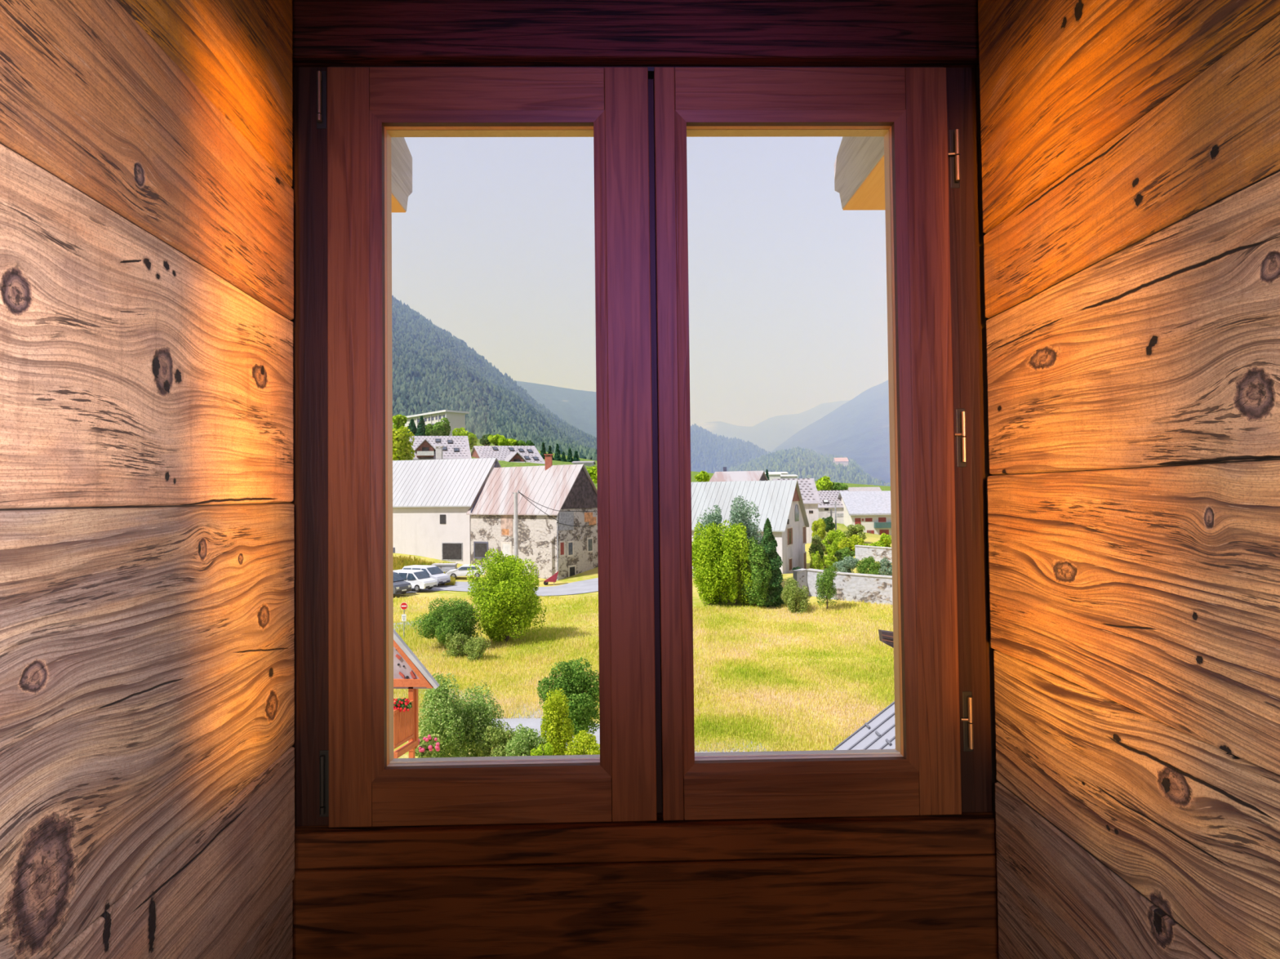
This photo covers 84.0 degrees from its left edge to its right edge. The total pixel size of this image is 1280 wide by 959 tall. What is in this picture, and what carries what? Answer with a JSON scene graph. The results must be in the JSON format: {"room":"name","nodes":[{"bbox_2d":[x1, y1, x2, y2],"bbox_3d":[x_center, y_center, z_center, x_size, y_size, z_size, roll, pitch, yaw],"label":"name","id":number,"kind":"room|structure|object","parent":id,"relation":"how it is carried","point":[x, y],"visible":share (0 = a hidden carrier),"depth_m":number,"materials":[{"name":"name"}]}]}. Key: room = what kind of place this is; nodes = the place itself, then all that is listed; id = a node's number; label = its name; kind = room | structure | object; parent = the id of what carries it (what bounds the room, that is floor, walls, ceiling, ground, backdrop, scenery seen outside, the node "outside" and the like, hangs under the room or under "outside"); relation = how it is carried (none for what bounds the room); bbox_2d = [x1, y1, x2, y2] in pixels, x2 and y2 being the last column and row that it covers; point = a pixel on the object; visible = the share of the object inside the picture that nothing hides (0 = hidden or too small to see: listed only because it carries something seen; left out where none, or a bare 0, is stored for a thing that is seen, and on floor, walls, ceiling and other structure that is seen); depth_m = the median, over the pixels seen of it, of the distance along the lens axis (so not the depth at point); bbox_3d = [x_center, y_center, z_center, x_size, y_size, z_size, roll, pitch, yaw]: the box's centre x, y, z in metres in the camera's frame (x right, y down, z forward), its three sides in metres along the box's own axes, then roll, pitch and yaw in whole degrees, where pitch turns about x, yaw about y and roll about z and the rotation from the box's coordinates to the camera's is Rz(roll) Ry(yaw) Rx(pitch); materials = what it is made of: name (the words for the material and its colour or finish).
{"room":"wooden cabin room","nodes":[
{"label":"wooden cabin room","id":0,"kind":"room"},
{"bbox_2d":[0,0,295,958],"bbox_3d":[-0.361,0.229,-0.727,0.027,2.620,3.578,-1,-1,-5],"label":"wall","id":1,"kind":"structure","parent":0,"point":[147,512],"depth_m":0.69,"materials":[{"name":"brown wood"}]},
{"bbox_2d":[290,80,295,826],"bbox_3d":[-0.555,0.279,1.073,0.046,2.640,0.220,-1,-1,-1],"label":"trim","id":2,"kind":"structure","parent":1,"relation":"attached to","point":[292,187],"depth_m":1.11,"materials":[{"name":"brown wood"}]},
{"bbox_2d":[292,812,998,958],"bbox_3d":[0.016,1.060,1.115,1.086,1.066,0.106,-1,-1,-1],"label":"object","id":3,"kind":"structure","parent":1,"relation":"in","point":[929,906],"depth_m":1.07,"materials":[{"name":"brown wood"}]},
{"bbox_2d":[293,66,992,827],"bbox_3d":[0.003,-0.067,1.141,1.086,1.198,0.082,-1,-1,-1],"label":"window","id":4,"kind":"structure","parent":3,"relation":"attached to","point":[639,120],"depth_m":1.10,"materials":[{"name":"brown wood"}]},
{"bbox_2d":[833,701,895,750],"bbox_3d":[6.941,7.866,15.225,4.191,6.028,8.123,-1,-1,-7],"label":"metal roof","id":5,"kind":"structure","parent":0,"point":[878,733],"depth_m":17.10,"materials":[{"name":"paint"}]},
{"bbox_2d":[977,0,1279,958],"bbox_3d":[0.533,0.219,-0.710,0.029,2.620,3.570,-1,-1,0],"label":"wall","id":6,"kind":"structure","parent":0,"point":[1131,148],"depth_m":0.76,"materials":[{"name":"brown wood"}]},
{"bbox_2d":[976,64,998,814],"bbox_3d":[0.575,0.267,1.096,0.052,2.640,0.220,-1,-1,-1],"label":"trim","id":7,"kind":"structure","parent":6,"relation":"attached to","point":[984,319],"depth_m":1.12,"materials":[{"name":"brown wood"}]},
{"bbox_3d":[0.029,4.725,1.135,6.400,12.700,0.130,-1,-1,-1],"label":"wall","id":8,"kind":"structure","parent":0,"visible":0},
{"bbox_2d":[391,137,412,213],"bbox_3d":[-0.906,-1.069,1.921,0.220,0.279,1.210,-1,-1,-1],"label":"roof purlin","id":9,"kind":"structure","parent":8,"relation":"attached to","point":[401,156],"depth_m":2.40,"materials":[{"name":"brown wood"}]},
{"bbox_2d":[292,0,978,67],"bbox_3d":[-0.005,-0.849,1.155,1.086,0.394,0.107,-1,-1,-1],"label":"trim","id":10,"kind":"structure","parent":8,"relation":"attached to","point":[944,33],"depth_m":1.10,"materials":[{"name":"brown wood"}]},
{"bbox_2d":[834,136,884,210],"bbox_3d":[0.825,-1.087,1.963,0.220,0.270,1.225,-1,-1,-1],"label":"roof purlin","id":11,"kind":"structure","parent":8,"relation":"attached to","point":[859,164],"depth_m":2.35,"materials":[{"name":"brown wood"}]},
{"label":"outside","id":12,"kind":"structure","parent":0,"visible":0},
{"bbox_2d":[410,376,502,402],"bbox_3d":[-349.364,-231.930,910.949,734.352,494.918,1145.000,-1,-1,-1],"label":"forested mountain","id":13,"kind":"structure","parent":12,"point":[416,378],"depth_m":634.27},
{"bbox_2d":[391,295,596,461],"bbox_3d":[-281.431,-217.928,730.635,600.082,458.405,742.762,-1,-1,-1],"label":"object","id":14,"kind":"structure","parent":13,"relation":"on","point":[443,363],"depth_m":605.74,"materials":[{"name":"green plant"}]},
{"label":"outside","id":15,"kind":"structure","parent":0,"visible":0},
{"bbox_2d":[690,431,763,473],"bbox_3d":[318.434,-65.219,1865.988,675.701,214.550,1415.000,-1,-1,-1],"label":"hill","id":16,"kind":"structure","parent":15,"point":[699,468],"depth_m":1454.16,"materials":[{"name":"green plant"}]},
{"bbox_2d":[690,423,772,473],"bbox_3d":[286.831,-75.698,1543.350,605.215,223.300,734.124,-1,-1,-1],"label":"forest","id":17,"kind":"object","parent":16,"relation":"on","point":[724,447],"visible":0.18,"depth_m":1564.67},
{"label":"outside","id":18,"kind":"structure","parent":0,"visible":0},
{"bbox_2d":[697,400,850,453],"bbox_3d":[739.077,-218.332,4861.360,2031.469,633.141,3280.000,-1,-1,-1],"label":"mountain","id":19,"kind":"structure","parent":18,"point":[770,433],"depth_m":4559.68},
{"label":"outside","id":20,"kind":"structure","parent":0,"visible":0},
{"bbox_2d":[392,424,894,758],"bbox_3d":[-3.428,-3.898,169.088,340.000,69.573,334.000,-1,-1,-1],"label":"ground","id":21,"kind":"structure","parent":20,"point":[871,538],"depth_m":59.67,"materials":[{"name":"green plant"}]},
{"bbox_2d":[392,413,407,429],"bbox_3d":[-89.025,-20.933,263.692,5.251,6.549,7.097,-1,-1,-1],"label":"tree","id":22,"kind":"object","parent":21,"relation":"on","point":[398,420],"visible":0.96,"depth_m":262.31,"materials":[{"name":"green plant"}]},
{"bbox_2d":[400,602,407,636],"bbox_3d":[-15.583,9.376,46.995,0.480,2.509,0.092,-1,-1,-1],"label":"no entry sign","id":23,"kind":"object","parent":21,"relation":"on","point":[403,606],"visible":0.97,"depth_m":46.97,"materials":[{"name":"red metal"}]},
{"bbox_2d":[392,425,415,460],"bbox_3d":[-42.388,-3.213,123.959,5.744,12.619,5.918,-1,-1,-1],"label":"tree","id":24,"kind":"object","parent":21,"relation":"on","point":[402,449],"visible":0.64,"depth_m":123.53,"materials":[{"name":"green plant"}]},
{"bbox_2d":[393,629,439,758],"bbox_3d":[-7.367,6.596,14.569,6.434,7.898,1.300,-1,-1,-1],"label":"wooden hut","id":25,"kind":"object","parent":21,"relation":"on","point":[410,673],"visible":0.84,"depth_m":14.74,"materials":[{"name":"wood"}]},
{"bbox_2d":[393,697,412,711],"bbox_3d":[-4.841,4.521,14.403,0.490,0.334,0.621,-1,-1,-1],"label":"geranium","id":26,"kind":"object","parent":25,"relation":"on","point":[398,702],"visible":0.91,"depth_m":14.21,"materials":[{"name":"red plant"}]},
{"bbox_2d":[414,416,426,435],"bbox_3d":[-79.336,-19.238,258.825,6.060,8.218,5.377,-1,-1,-1],"label":"tree","id":27,"kind":"object","parent":21,"relation":"on","point":[420,429],"visible":0.85,"depth_m":257.87,"materials":[{"name":"green plant"}]},
{"bbox_2d":[392,554,455,585],"bbox_3d":[-25.202,10.034,79.301,11.869,2.422,12.362,-1,-1,-1],"label":"grass","id":28,"kind":"structure","parent":21,"relation":"on","point":[398,563],"depth_m":83.05,"materials":[{"name":"plant"}]},
{"bbox_2d":[414,733,441,758],"bbox_3d":[-4.981,8.052,16.693,0.772,4.331,0.814,-1,-1,-1],"label":"rose bush","id":29,"kind":"object","parent":21,"relation":"on","point":[428,743],"visible":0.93,"depth_m":16.47,"materials":[{"name":"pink plant"}]},
{"bbox_2d":[392,409,469,435],"bbox_3d":[-94.997,-20.810,317.882,42.736,15.576,41.752,-1,-1,-1],"label":"apartment block","id":30,"kind":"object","parent":21,"relation":"on","point":[456,419],"visible":0.33,"depth_m":304.07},
{"bbox_2d":[424,423,444,435],"bbox_3d":[-73.920,-17.186,256.960,7.253,6.208,6.886,-1,-1,-1],"label":"tree","id":31,"kind":"object","parent":21,"relation":"on","point":[431,430],"visible":0.88,"depth_m":255.24,"materials":[{"name":"green plant"}]},
{"bbox_2d":[408,435,471,460],"bbox_3d":[-46.846,-5.714,155.261,22.793,7.737,19.338,-1,-1,-1],"label":"chalet","id":32,"kind":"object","parent":21,"relation":"on","point":[455,446],"visible":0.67,"depth_m":151.74,"materials":[{"name":"tile"}]},
{"bbox_2d":[434,417,451,435],"bbox_3d":[-72.557,-18.705,261.068,6.517,8.822,5.640,-1,-1,-1],"label":"tree","id":33,"kind":"object","parent":21,"relation":"on","point":[447,428],"visible":0.7,"depth_m":259.83,"materials":[{"name":"green plant"}]},
{"bbox_2d":[418,672,469,757],"bbox_3d":[-5.894,7.902,21.269,1.606,4.186,2.227,-1,-1,-1],"label":"shrub","id":34,"kind":"object","parent":21,"relation":"on","point":[446,721],"visible":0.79,"depth_m":20.94,"materials":[{"name":"green plant"}]},
{"bbox_2d":[431,563,457,573],"bbox_3d":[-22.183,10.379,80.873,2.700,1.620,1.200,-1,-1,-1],"label":"car","id":35,"kind":"object","parent":21,"relation":"on","point":[446,567],"visible":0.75,"depth_m":80.39,"materials":[{"name":"metal"}]},
{"bbox_2d":[392,445,501,564],"bbox_3d":[-29.609,3.353,95.110,26.321,15.587,17.309,-1,-1,-1],"label":"house","id":36,"kind":"structure","parent":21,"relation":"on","point":[432,499],"depth_m":89.58,"materials":[{"name":"paint"}]},
{"bbox_2d":[412,597,483,648],"bbox_3d":[-12.153,9.303,45.003,4.025,3.844,3.864,-1,-1,3],"label":"bush","id":37,"kind":"object","parent":21,"relation":"on","point":[450,620],"visible":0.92,"depth_m":44.25,"materials":[{"name":"green plant"}]},
{"bbox_2d":[440,631,471,658],"bbox_3d":[-11.012,10.289,43.103,1.937,2.151,1.634,-1,-1,-1],"label":"shrub","id":38,"kind":"object","parent":21,"relation":"on","point":[454,646],"visible":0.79,"depth_m":42.85,"materials":[{"name":"green plant"}]},
{"bbox_2d":[445,564,486,578],"bbox_3d":[-19.356,10.205,79.180,4.245,1.435,1.820,-1,-1,-7],"label":"car","id":39,"kind":"object","parent":21,"relation":"on","point":[461,571],"visible":0.7,"depth_m":78.34,"materials":[{"name":"paint"}]},
{"bbox_2d":[458,430,477,449],"bbox_3d":[-56.944,-12.443,234.779,6.657,8.432,6.479,-1,-1,-1],"label":"tree","id":40,"kind":"object","parent":21,"relation":"on","point":[472,438],"visible":0.61,"depth_m":233.56,"materials":[{"name":"green plant"}]},
{"bbox_2d":[463,635,490,661],"bbox_3d":[-9.762,10.295,42.549,1.649,1.891,1.724,-1,-1,-1],"label":"shrub","id":41,"kind":"object","parent":21,"relation":"on","point":[476,650],"visible":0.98,"depth_m":42.38,"materials":[{"name":"green plant"}]},
{"bbox_2d":[450,680,504,757],"bbox_3d":[-5.138,8.129,22.238,1.802,3.629,2.048,0,-1,-16],"label":"shrub","id":42,"kind":"object","parent":21,"relation":"on","point":[477,713],"visible":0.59,"depth_m":21.88,"materials":[{"name":"green plant"}]},
{"bbox_2d":[479,433,491,445],"bbox_3d":[-56.358,-13.979,261.463,5.485,5.959,4.692,-1,-1,-1],"label":"tree","id":43,"kind":"object","parent":21,"relation":"on","point":[484,441],"visible":0.82,"depth_m":260.78,"materials":[{"name":"green plant"}]},
{"bbox_2d":[474,721,515,756],"bbox_3d":[-4.296,8.668,21.529,1.398,2.527,1.377,-2,-2,37],"label":"shrub","id":44,"kind":"object","parent":21,"relation":"on","point":[499,750],"visible":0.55,"depth_m":21.33,"materials":[{"name":"green plant"}]},
{"bbox_2d":[393,577,598,595],"bbox_3d":[-13.620,10.850,73.194,31.710,0.602,13.523,-1,-1,-1],"label":"road","id":45,"kind":"structure","parent":21,"relation":"on","point":[588,585],"depth_m":71.27,"materials":[{"name":"grey asphalt"}]},
{"bbox_2d":[392,571,411,594],"bbox_3d":[-24.375,9.851,67.562,5.330,2.090,2.128,-1,-1,27],"label":"van","id":46,"kind":"object","parent":45,"relation":"on","point":[400,585],"visible":0.34,"depth_m":66.70,"materials":[{"name":"paint"}]},
{"bbox_2d":[392,569,437,591],"bbox_3d":[-22.443,9.906,70.103,4.836,1.896,1.931,-1,-1,25],"label":"van","id":47,"kind":"object","parent":45,"relation":"on","point":[419,580],"visible":0.62,"depth_m":69.18,"materials":[{"name":"paint"}]},
{"bbox_2d":[402,564,450,585],"bbox_3d":[-22.114,9.900,73.360,5.034,1.974,2.010,-1,-1,26],"label":"van","id":48,"kind":"object","parent":45,"relation":"on","point":[434,572],"visible":0.49,"depth_m":72.65,"materials":[{"name":"paint"}]},
{"bbox_2d":[393,595,599,721],"bbox_3d":[-17.717,10.571,47.212,32.177,1.174,38.498,-1,-1,-1],"label":"grass","id":49,"kind":"structure","parent":21,"relation":"on","point":[524,695],"depth_m":42.81,"materials":[{"name":"green plant"}]},
{"bbox_2d":[488,434,505,445],"bbox_3d":[-51.235,-12.929,254.529,6.760,6.659,7.145,-1,-1,-1],"label":"tree","id":50,"kind":"object","parent":21,"relation":"on","point":[493,439],"visible":0.58,"depth_m":252.23,"materials":[{"name":"green plant"}]},
{"bbox_2d":[466,547,547,642],"bbox_3d":[-8.802,7.783,47.112,5.297,6.522,5.149,0,-1,-12],"label":"bush","id":51,"kind":"object","parent":21,"relation":"on","point":[504,599],"visible":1,"depth_m":45.93,"materials":[{"name":"green plant"}]},
{"bbox_2d":[497,436,516,445],"bbox_3d":[-46.447,-11.854,248.995,7.036,6.532,7.993,-1,-1,-1],"label":"tree","id":52,"kind":"object","parent":21,"relation":"on","point":[501,441],"visible":0.8,"depth_m":247.20,"materials":[{"name":"green plant"}]},
{"bbox_2d":[471,445,545,464],"bbox_3d":[-32.506,-5.431,169.423,21.488,5.355,17.668,-1,-1,-1],"label":"chalet","id":53,"kind":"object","parent":21,"relation":"on","point":[517,454],"visible":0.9,"depth_m":167.43,"materials":[{"name":"tile"}]},
{"bbox_2d":[512,490,519,560],"bbox_3d":[-13.524,6.246,77.632,0.720,10.152,0.520,-1,-1,-1],"label":"utility pole","id":54,"kind":"object","parent":21,"relation":"on","point":[515,494],"visible":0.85,"depth_m":77.50,"materials":[{"name":"concrete"}]},
{"bbox_2d":[504,724,546,756],"bbox_3d":[-3.389,8.639,21.043,1.292,2.594,1.505,-1,-1,24],"label":"shrub","id":55,"kind":"object","parent":21,"relation":"on","point":[520,746],"visible":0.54,"depth_m":21.00,"materials":[{"name":"green plant"}]},
{"bbox_2d":[466,453,598,580],"bbox_3d":[-12.593,4.390,87.212,17.327,14.818,16.040,-1,-1,-1],"label":"farmhouse","id":56,"kind":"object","parent":21,"relation":"on","point":[568,546],"visible":0.94,"depth_m":83.59,"materials":[{"name":"paint"}]},
{"bbox_2d":[529,742,553,755],"bbox_3d":[-2.766,8.730,20.372,0.678,2.442,0.977,-1,-1,-1],"label":"shrub","id":57,"kind":"object","parent":21,"relation":"on","point":[543,750],"visible":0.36,"depth_m":20.24,"materials":[{"name":"green plant"}]},
{"bbox_2d":[538,687,574,755],"bbox_3d":[-2.470,8.114,21.563,1.120,3.564,1.207,-1,-1,22],"label":"shrub","id":58,"kind":"object","parent":21,"relation":"on","point":[558,736],"visible":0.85,"depth_m":21.35,"materials":[{"name":"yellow plant"}]},
{"bbox_2d":[536,656,599,748],"bbox_3d":[-2.239,7.862,23.775,2.113,3.905,2.143,-2,-2,36],"label":"bush","id":59,"kind":"object","parent":21,"relation":"on","point":[576,684],"visible":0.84,"depth_m":23.42,"materials":[{"name":"green plant"}]},
{"bbox_2d":[564,729,599,755],"bbox_3d":[-1.568,8.639,20.761,1.107,2.562,1.244,-1,-1,15],"label":"shrub","id":60,"kind":"object","parent":21,"relation":"on","point":[584,744],"visible":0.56,"depth_m":20.63,"materials":[{"name":"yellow plant"}]},
{"bbox_2d":[393,688,773,752],"bbox_3d":[-3.769,9.901,28.897,19.366,0.452,4.427,-1,-1,33],"label":"path","id":61,"kind":"structure","parent":21,"relation":"on","point":[534,723],"depth_m":28.34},
{"bbox_2d":[586,465,597,484],"bbox_3d":[-8.605,0.664,129.704,4.134,6.532,3.546,-1,-1,-1],"label":"tree","id":62,"kind":"object","parent":21,"relation":"on","point":[592,471],"visible":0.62,"depth_m":128.75,"materials":[{"name":"green plant"}]},
{"bbox_2d":[693,471,710,482],"bbox_3d":[9.667,2.805,110.251,2.592,8.400,2.635,-1,-1,-1],"label":"tree","id":63,"kind":"object","parent":21,"relation":"on","point":[703,476],"visible":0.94,"depth_m":109.51,"materials":[{"name":"green plant"}]},
{"bbox_2d":[693,504,723,599],"bbox_3d":[6.196,6.537,61.617,3.142,8.770,5.459,-1,-1,-1],"label":"tree","id":64,"kind":"object","parent":21,"relation":"on","point":[710,517],"visible":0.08,"depth_m":61.09,"materials":[{"name":"green plant"}]},
{"bbox_2d":[691,521,728,606],"bbox_3d":[5.730,7.281,59.181,3.499,7.429,5.164,-1,-1,-1],"label":"tree","id":65,"kind":"object","parent":21,"relation":"on","point":[705,564],"visible":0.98,"depth_m":58.27,"materials":[{"name":"green plant"}]},
{"bbox_2d":[718,519,754,604],"bbox_3d":[7.971,7.155,59.027,3.016,7.714,4.745,-1,-1,6],"label":"tree","id":66,"kind":"object","parent":21,"relation":"on","point":[737,548],"visible":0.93,"depth_m":57.88,"materials":[{"name":"green plant"}]},
{"bbox_2d":[709,466,768,481],"bbox_3d":[13.969,3.710,99.554,9.719,11.044,9.349,-1,-1,-1],"label":"house","id":67,"kind":"structure","parent":21,"relation":"on","point":[738,476],"depth_m":98.26,"materials":[{"name":"paint"}]},
{"bbox_2d":[728,494,762,572],"bbox_3d":[9.015,6.100,62.999,3.708,9.521,6.444,-1,-1,-5],"label":"tree","id":68,"kind":"object","parent":21,"relation":"on","point":[741,516],"visible":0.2,"depth_m":61.79,"materials":[{"name":"green plant"}]},
{"bbox_2d":[691,480,809,577],"bbox_3d":[7.768,5.550,78.992,22.088,10.682,18.980,-1,-1,-1],"label":"house","id":69,"kind":"structure","parent":21,"relation":"on","point":[780,501],"depth_m":74.88,"materials":[{"name":"paint"}]},
{"bbox_2d":[739,536,773,606],"bbox_3d":[9.445,7.824,58.349,2.574,6.317,4.872,-1,-1,-1],"label":"tree","id":70,"kind":"object","parent":21,"relation":"on","point":[761,577],"visible":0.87,"depth_m":57.20,"materials":[{"name":"green plant"}]},
{"bbox_2d":[755,517,784,608],"bbox_3d":[10.556,7.479,58.568,2.901,8.678,3.352,-1,-1,24],"label":"conifer","id":71,"kind":"object","parent":21,"relation":"on","point":[768,541],"visible":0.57,"depth_m":57.78,"materials":[{"name":"green plant"}]},
{"bbox_2d":[693,598,894,752],"bbox_3d":[12.868,9.852,41.565,30.707,1.108,33.153,-1,-1,-1],"label":"meadow grass","id":72,"kind":"structure","parent":21,"relation":"on","point":[717,723],"depth_m":35.74,"materials":[{"name":"green plant"}]},
{"bbox_2d":[780,576,809,613],"bbox_3d":[12.183,9.232,55.645,2.288,3.384,2.289,-1,-1,-1],"label":"shrub","id":73,"kind":"object","parent":21,"relation":"on","point":[790,589],"visible":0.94,"depth_m":55.13,"materials":[{"name":"green plant"}]},
{"bbox_2d":[772,478,820,543],"bbox_3d":[21.716,4.452,100.499,6.329,9.181,8.873,-1,-1,-1],"label":"house","id":74,"kind":"structure","parent":21,"relation":"on","point":[807,486],"depth_m":96.83,"materials":[{"name":"paint"}]},
{"bbox_2d":[808,542,824,558],"bbox_3d":[18.972,8.417,76.136,1.546,3.255,1.770,-2,-2,41],"label":"tree","id":75,"kind":"object","parent":21,"relation":"on","point":[814,548],"visible":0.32,"depth_m":75.95,"materials":[{"name":"green plant"}]},
{"bbox_2d":[809,551,823,569],"bbox_3d":[18.008,8.672,72.193,1.393,2.996,1.399,-1,-1,-1],"label":"shrub","id":76,"kind":"object","parent":21,"relation":"on","point":[816,562],"visible":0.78,"depth_m":71.98,"materials":[{"name":"green plant"}]},
{"bbox_2d":[810,534,826,551],"bbox_3d":[20.122,8.051,80.241,1.657,3.790,1.875,-1,-1,-1],"label":"tree","id":77,"kind":"object","parent":21,"relation":"on","point":[815,539],"visible":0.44,"depth_m":79.84,"materials":[{"name":"green plant"}]},
{"bbox_2d":[811,518,826,539],"bbox_3d":[22.257,6.982,88.313,1.810,4.372,2.235,-1,-1,-1],"label":"tree","id":78,"kind":"object","parent":21,"relation":"on","point":[818,527],"visible":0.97,"depth_m":87.93,"materials":[{"name":"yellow plant"}]},
{"bbox_2d":[815,475,832,490],"bbox_3d":[38.944,2.253,150.569,3.366,6.373,4.236,-1,-1,-1],"label":"tree","id":79,"kind":"object","parent":21,"relation":"on","point":[824,483],"visible":0.99,"depth_m":149.86,"materials":[{"name":"green plant"}]},
{"bbox_2d":[814,565,837,608],"bbox_3d":[14.560,8.557,55.631,1.767,3.666,2.015,-1,-1,-1],"label":"shrub","id":80,"kind":"object","parent":21,"relation":"on","point":[825,584],"visible":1,"depth_m":55.36,"materials":[{"name":"green plant"}]},
{"bbox_2d":[822,515,835,534],"bbox_3d":[25.580,6.822,96.497,1.884,3.845,1.809,-1,-1,-1],"label":"tree","id":81,"kind":"object","parent":21,"relation":"on","point":[830,526],"visible":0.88,"depth_m":96.05,"materials":[{"name":"green plant"}]},
{"bbox_2d":[822,552,838,568],"bbox_3d":[19.794,8.745,74.342,1.992,2.224,1.657,-1,-1,-1],"label":"tree","id":82,"kind":"object","parent":21,"relation":"on","point":[828,560],"visible":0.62,"depth_m":74.03,"materials":[{"name":"green plant"}]},
{"bbox_2d":[817,490,848,524],"bbox_3d":[33.008,4.962,123.182,7.157,6.152,9.684,-1,-1,-1],"label":"house","id":83,"kind":"structure","parent":21,"relation":"on","point":[827,498],"depth_m":118.93,"materials":[{"name":"paint"}]},
{"bbox_2d":[821,529,846,555],"bbox_3d":[23.437,7.746,86.401,3.025,3.461,3.275,-1,-1,-1],"label":"tree","id":84,"kind":"object","parent":21,"relation":"on","point":[831,541],"visible":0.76,"depth_m":85.85,"materials":[{"name":"green plant"}]},
{"bbox_2d":[830,481,848,490],"bbox_3d":[42.042,3.148,150.953,4.271,5.432,3.918,-1,-1,-1],"label":"tree","id":85,"kind":"object","parent":21,"relation":"on","point":[835,486],"visible":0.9,"depth_m":149.75,"materials":[{"name":"green plant"}]},
{"bbox_2d":[792,568,893,605],"bbox_3d":[17.871,9.155,58.404,10.632,3.217,1.513,-1,-1,29],"label":"wall","id":86,"kind":"structure","parent":21,"relation":"on","point":[874,588],"depth_m":57.99,"materials":[{"name":"stone"}]},
{"bbox_2d":[834,546,855,561],"bbox_3d":[22.518,8.736,78.282,2.319,2.663,2.650,-1,-1,15],"label":"tree","id":87,"kind":"object","parent":21,"relation":"on","point":[840,554],"visible":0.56,"depth_m":77.90,"materials":[{"name":"green plant"}]},
{"bbox_2d":[832,555,859,573],"bbox_3d":[19.589,8.343,67.266,2.375,2.279,2.607,-1,-1,-4],"label":"shrub","id":88,"kind":"object","parent":21,"relation":"on","point":[848,564],"visible":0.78,"depth_m":66.70,"materials":[{"name":"green plant"}]},
{"bbox_2d":[837,534,864,554],"bbox_3d":[24.921,7.980,84.523,3.240,2.987,3.332,-1,-1,-1],"label":"tree","id":89,"kind":"object","parent":21,"relation":"on","point":[857,540],"visible":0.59,"depth_m":83.66,"materials":[{"name":"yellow plant"}]},
{"bbox_2d":[843,523,866,539],"bbox_3d":[29.731,7.479,98.502,2.956,2.803,2.999,-1,-1,-1],"label":"tree","id":90,"kind":"object","parent":21,"relation":"on","point":[858,530],"visible":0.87,"depth_m":98.14,"materials":[{"name":"green plant"}]},
{"bbox_2d":[846,487,881,491],"bbox_3d":[48.844,4.659,155.429,7.460,6.005,9.593,-1,-1,-1],"label":"house","id":91,"kind":"structure","parent":21,"relation":"on","point":[850,489],"depth_m":154.54,"materials":[{"name":"paint"}]},
{"bbox_2d":[837,490,891,535],"bbox_3d":[39.812,5.771,118.873,13.666,7.719,13.344,-1,-1,-1],"label":"chalet","id":92,"kind":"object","parent":21,"relation":"on","point":[870,509],"visible":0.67,"depth_m":114.01,"materials":[{"name":"white paint"}]},
{"bbox_2d":[855,555,880,574],"bbox_3d":[21.249,8.320,66.120,2.413,2.480,2.568,-1,-1,-1],"label":"shrub","id":93,"kind":"object","parent":21,"relation":"on","point":[873,567],"visible":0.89,"depth_m":65.80,"materials":[{"name":"green plant"}]},
{"bbox_2d":[854,545,892,562],"bbox_3d":[26.266,8.634,79.419,3.666,2.422,3.706,-1,-1,-1],"label":"wall","id":94,"kind":"structure","parent":21,"relation":"on","point":[878,553],"depth_m":79.26,"materials":[{"name":"stone"}]},
{"bbox_2d":[875,533,891,547],"bbox_3d":[30.379,8.177,88.555,2.137,3.068,2.134,-1,-1,-1],"label":"tree","id":95,"kind":"object","parent":21,"relation":"on","point":[885,540],"visible":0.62,"depth_m":87.93,"materials":[{"name":"green plant"}]},
{"bbox_2d":[878,557,892,575],"bbox_3d":[22.597,8.256,65.211,1.590,2.361,1.467,-1,-1,-1],"label":"shrub","id":96,"kind":"object","parent":21,"relation":"on","point":[886,568],"visible":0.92,"depth_m":64.99,"materials":[{"name":"green plant"}]},
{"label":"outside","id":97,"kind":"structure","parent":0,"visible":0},
{"bbox_3d":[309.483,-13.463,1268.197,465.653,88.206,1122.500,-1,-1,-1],"label":"village","id":98,"kind":"object","parent":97,"visible":0},
{"bbox_2d":[728,446,890,486],"bbox_3d":[285.015,-21.705,1041.124,400.284,96.512,634.641,-1,-1,-1],"label":"forest","id":99,"kind":"object","parent":98,"relation":"on","point":[806,461],"visible":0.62,"depth_m":997.97,"materials":[{"name":"green plant"}]},
{"bbox_2d":[832,457,848,466],"bbox_3d":[286.175,-21.560,1014.445,19.077,19.356,16.666,-1,-1,-1],"label":"house","id":100,"kind":"structure","parent":98,"relation":"on","point":[844,461],"depth_m":1008.25,"materials":[{"name":"paint"}]},
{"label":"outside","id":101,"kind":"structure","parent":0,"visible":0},
{"bbox_2d":[516,381,596,438],"bbox_3d":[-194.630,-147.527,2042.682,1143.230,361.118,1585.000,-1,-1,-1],"label":"mountain ridge","id":102,"kind":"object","parent":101,"point":[578,408],"visible":0.09,"depth_m":1918.94,"materials":[{"name":"blue"}]},
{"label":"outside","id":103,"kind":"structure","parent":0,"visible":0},
{"bbox_2d":[770,380,890,483],"bbox_3d":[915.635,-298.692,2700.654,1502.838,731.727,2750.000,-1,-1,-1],"label":"mountain","id":104,"kind":"structure","parent":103,"point":[858,429],"depth_m":2297.52},
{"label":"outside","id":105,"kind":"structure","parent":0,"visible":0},
{"bbox_2d":[878,629,893,648],"bbox_3d":[3.197,2.062,9.063,0.276,0.278,0.160,-1,-1,-1],"label":"rail","id":106,"kind":"object","parent":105,"point":[886,637],"visible":0.64,"depth_m":9.02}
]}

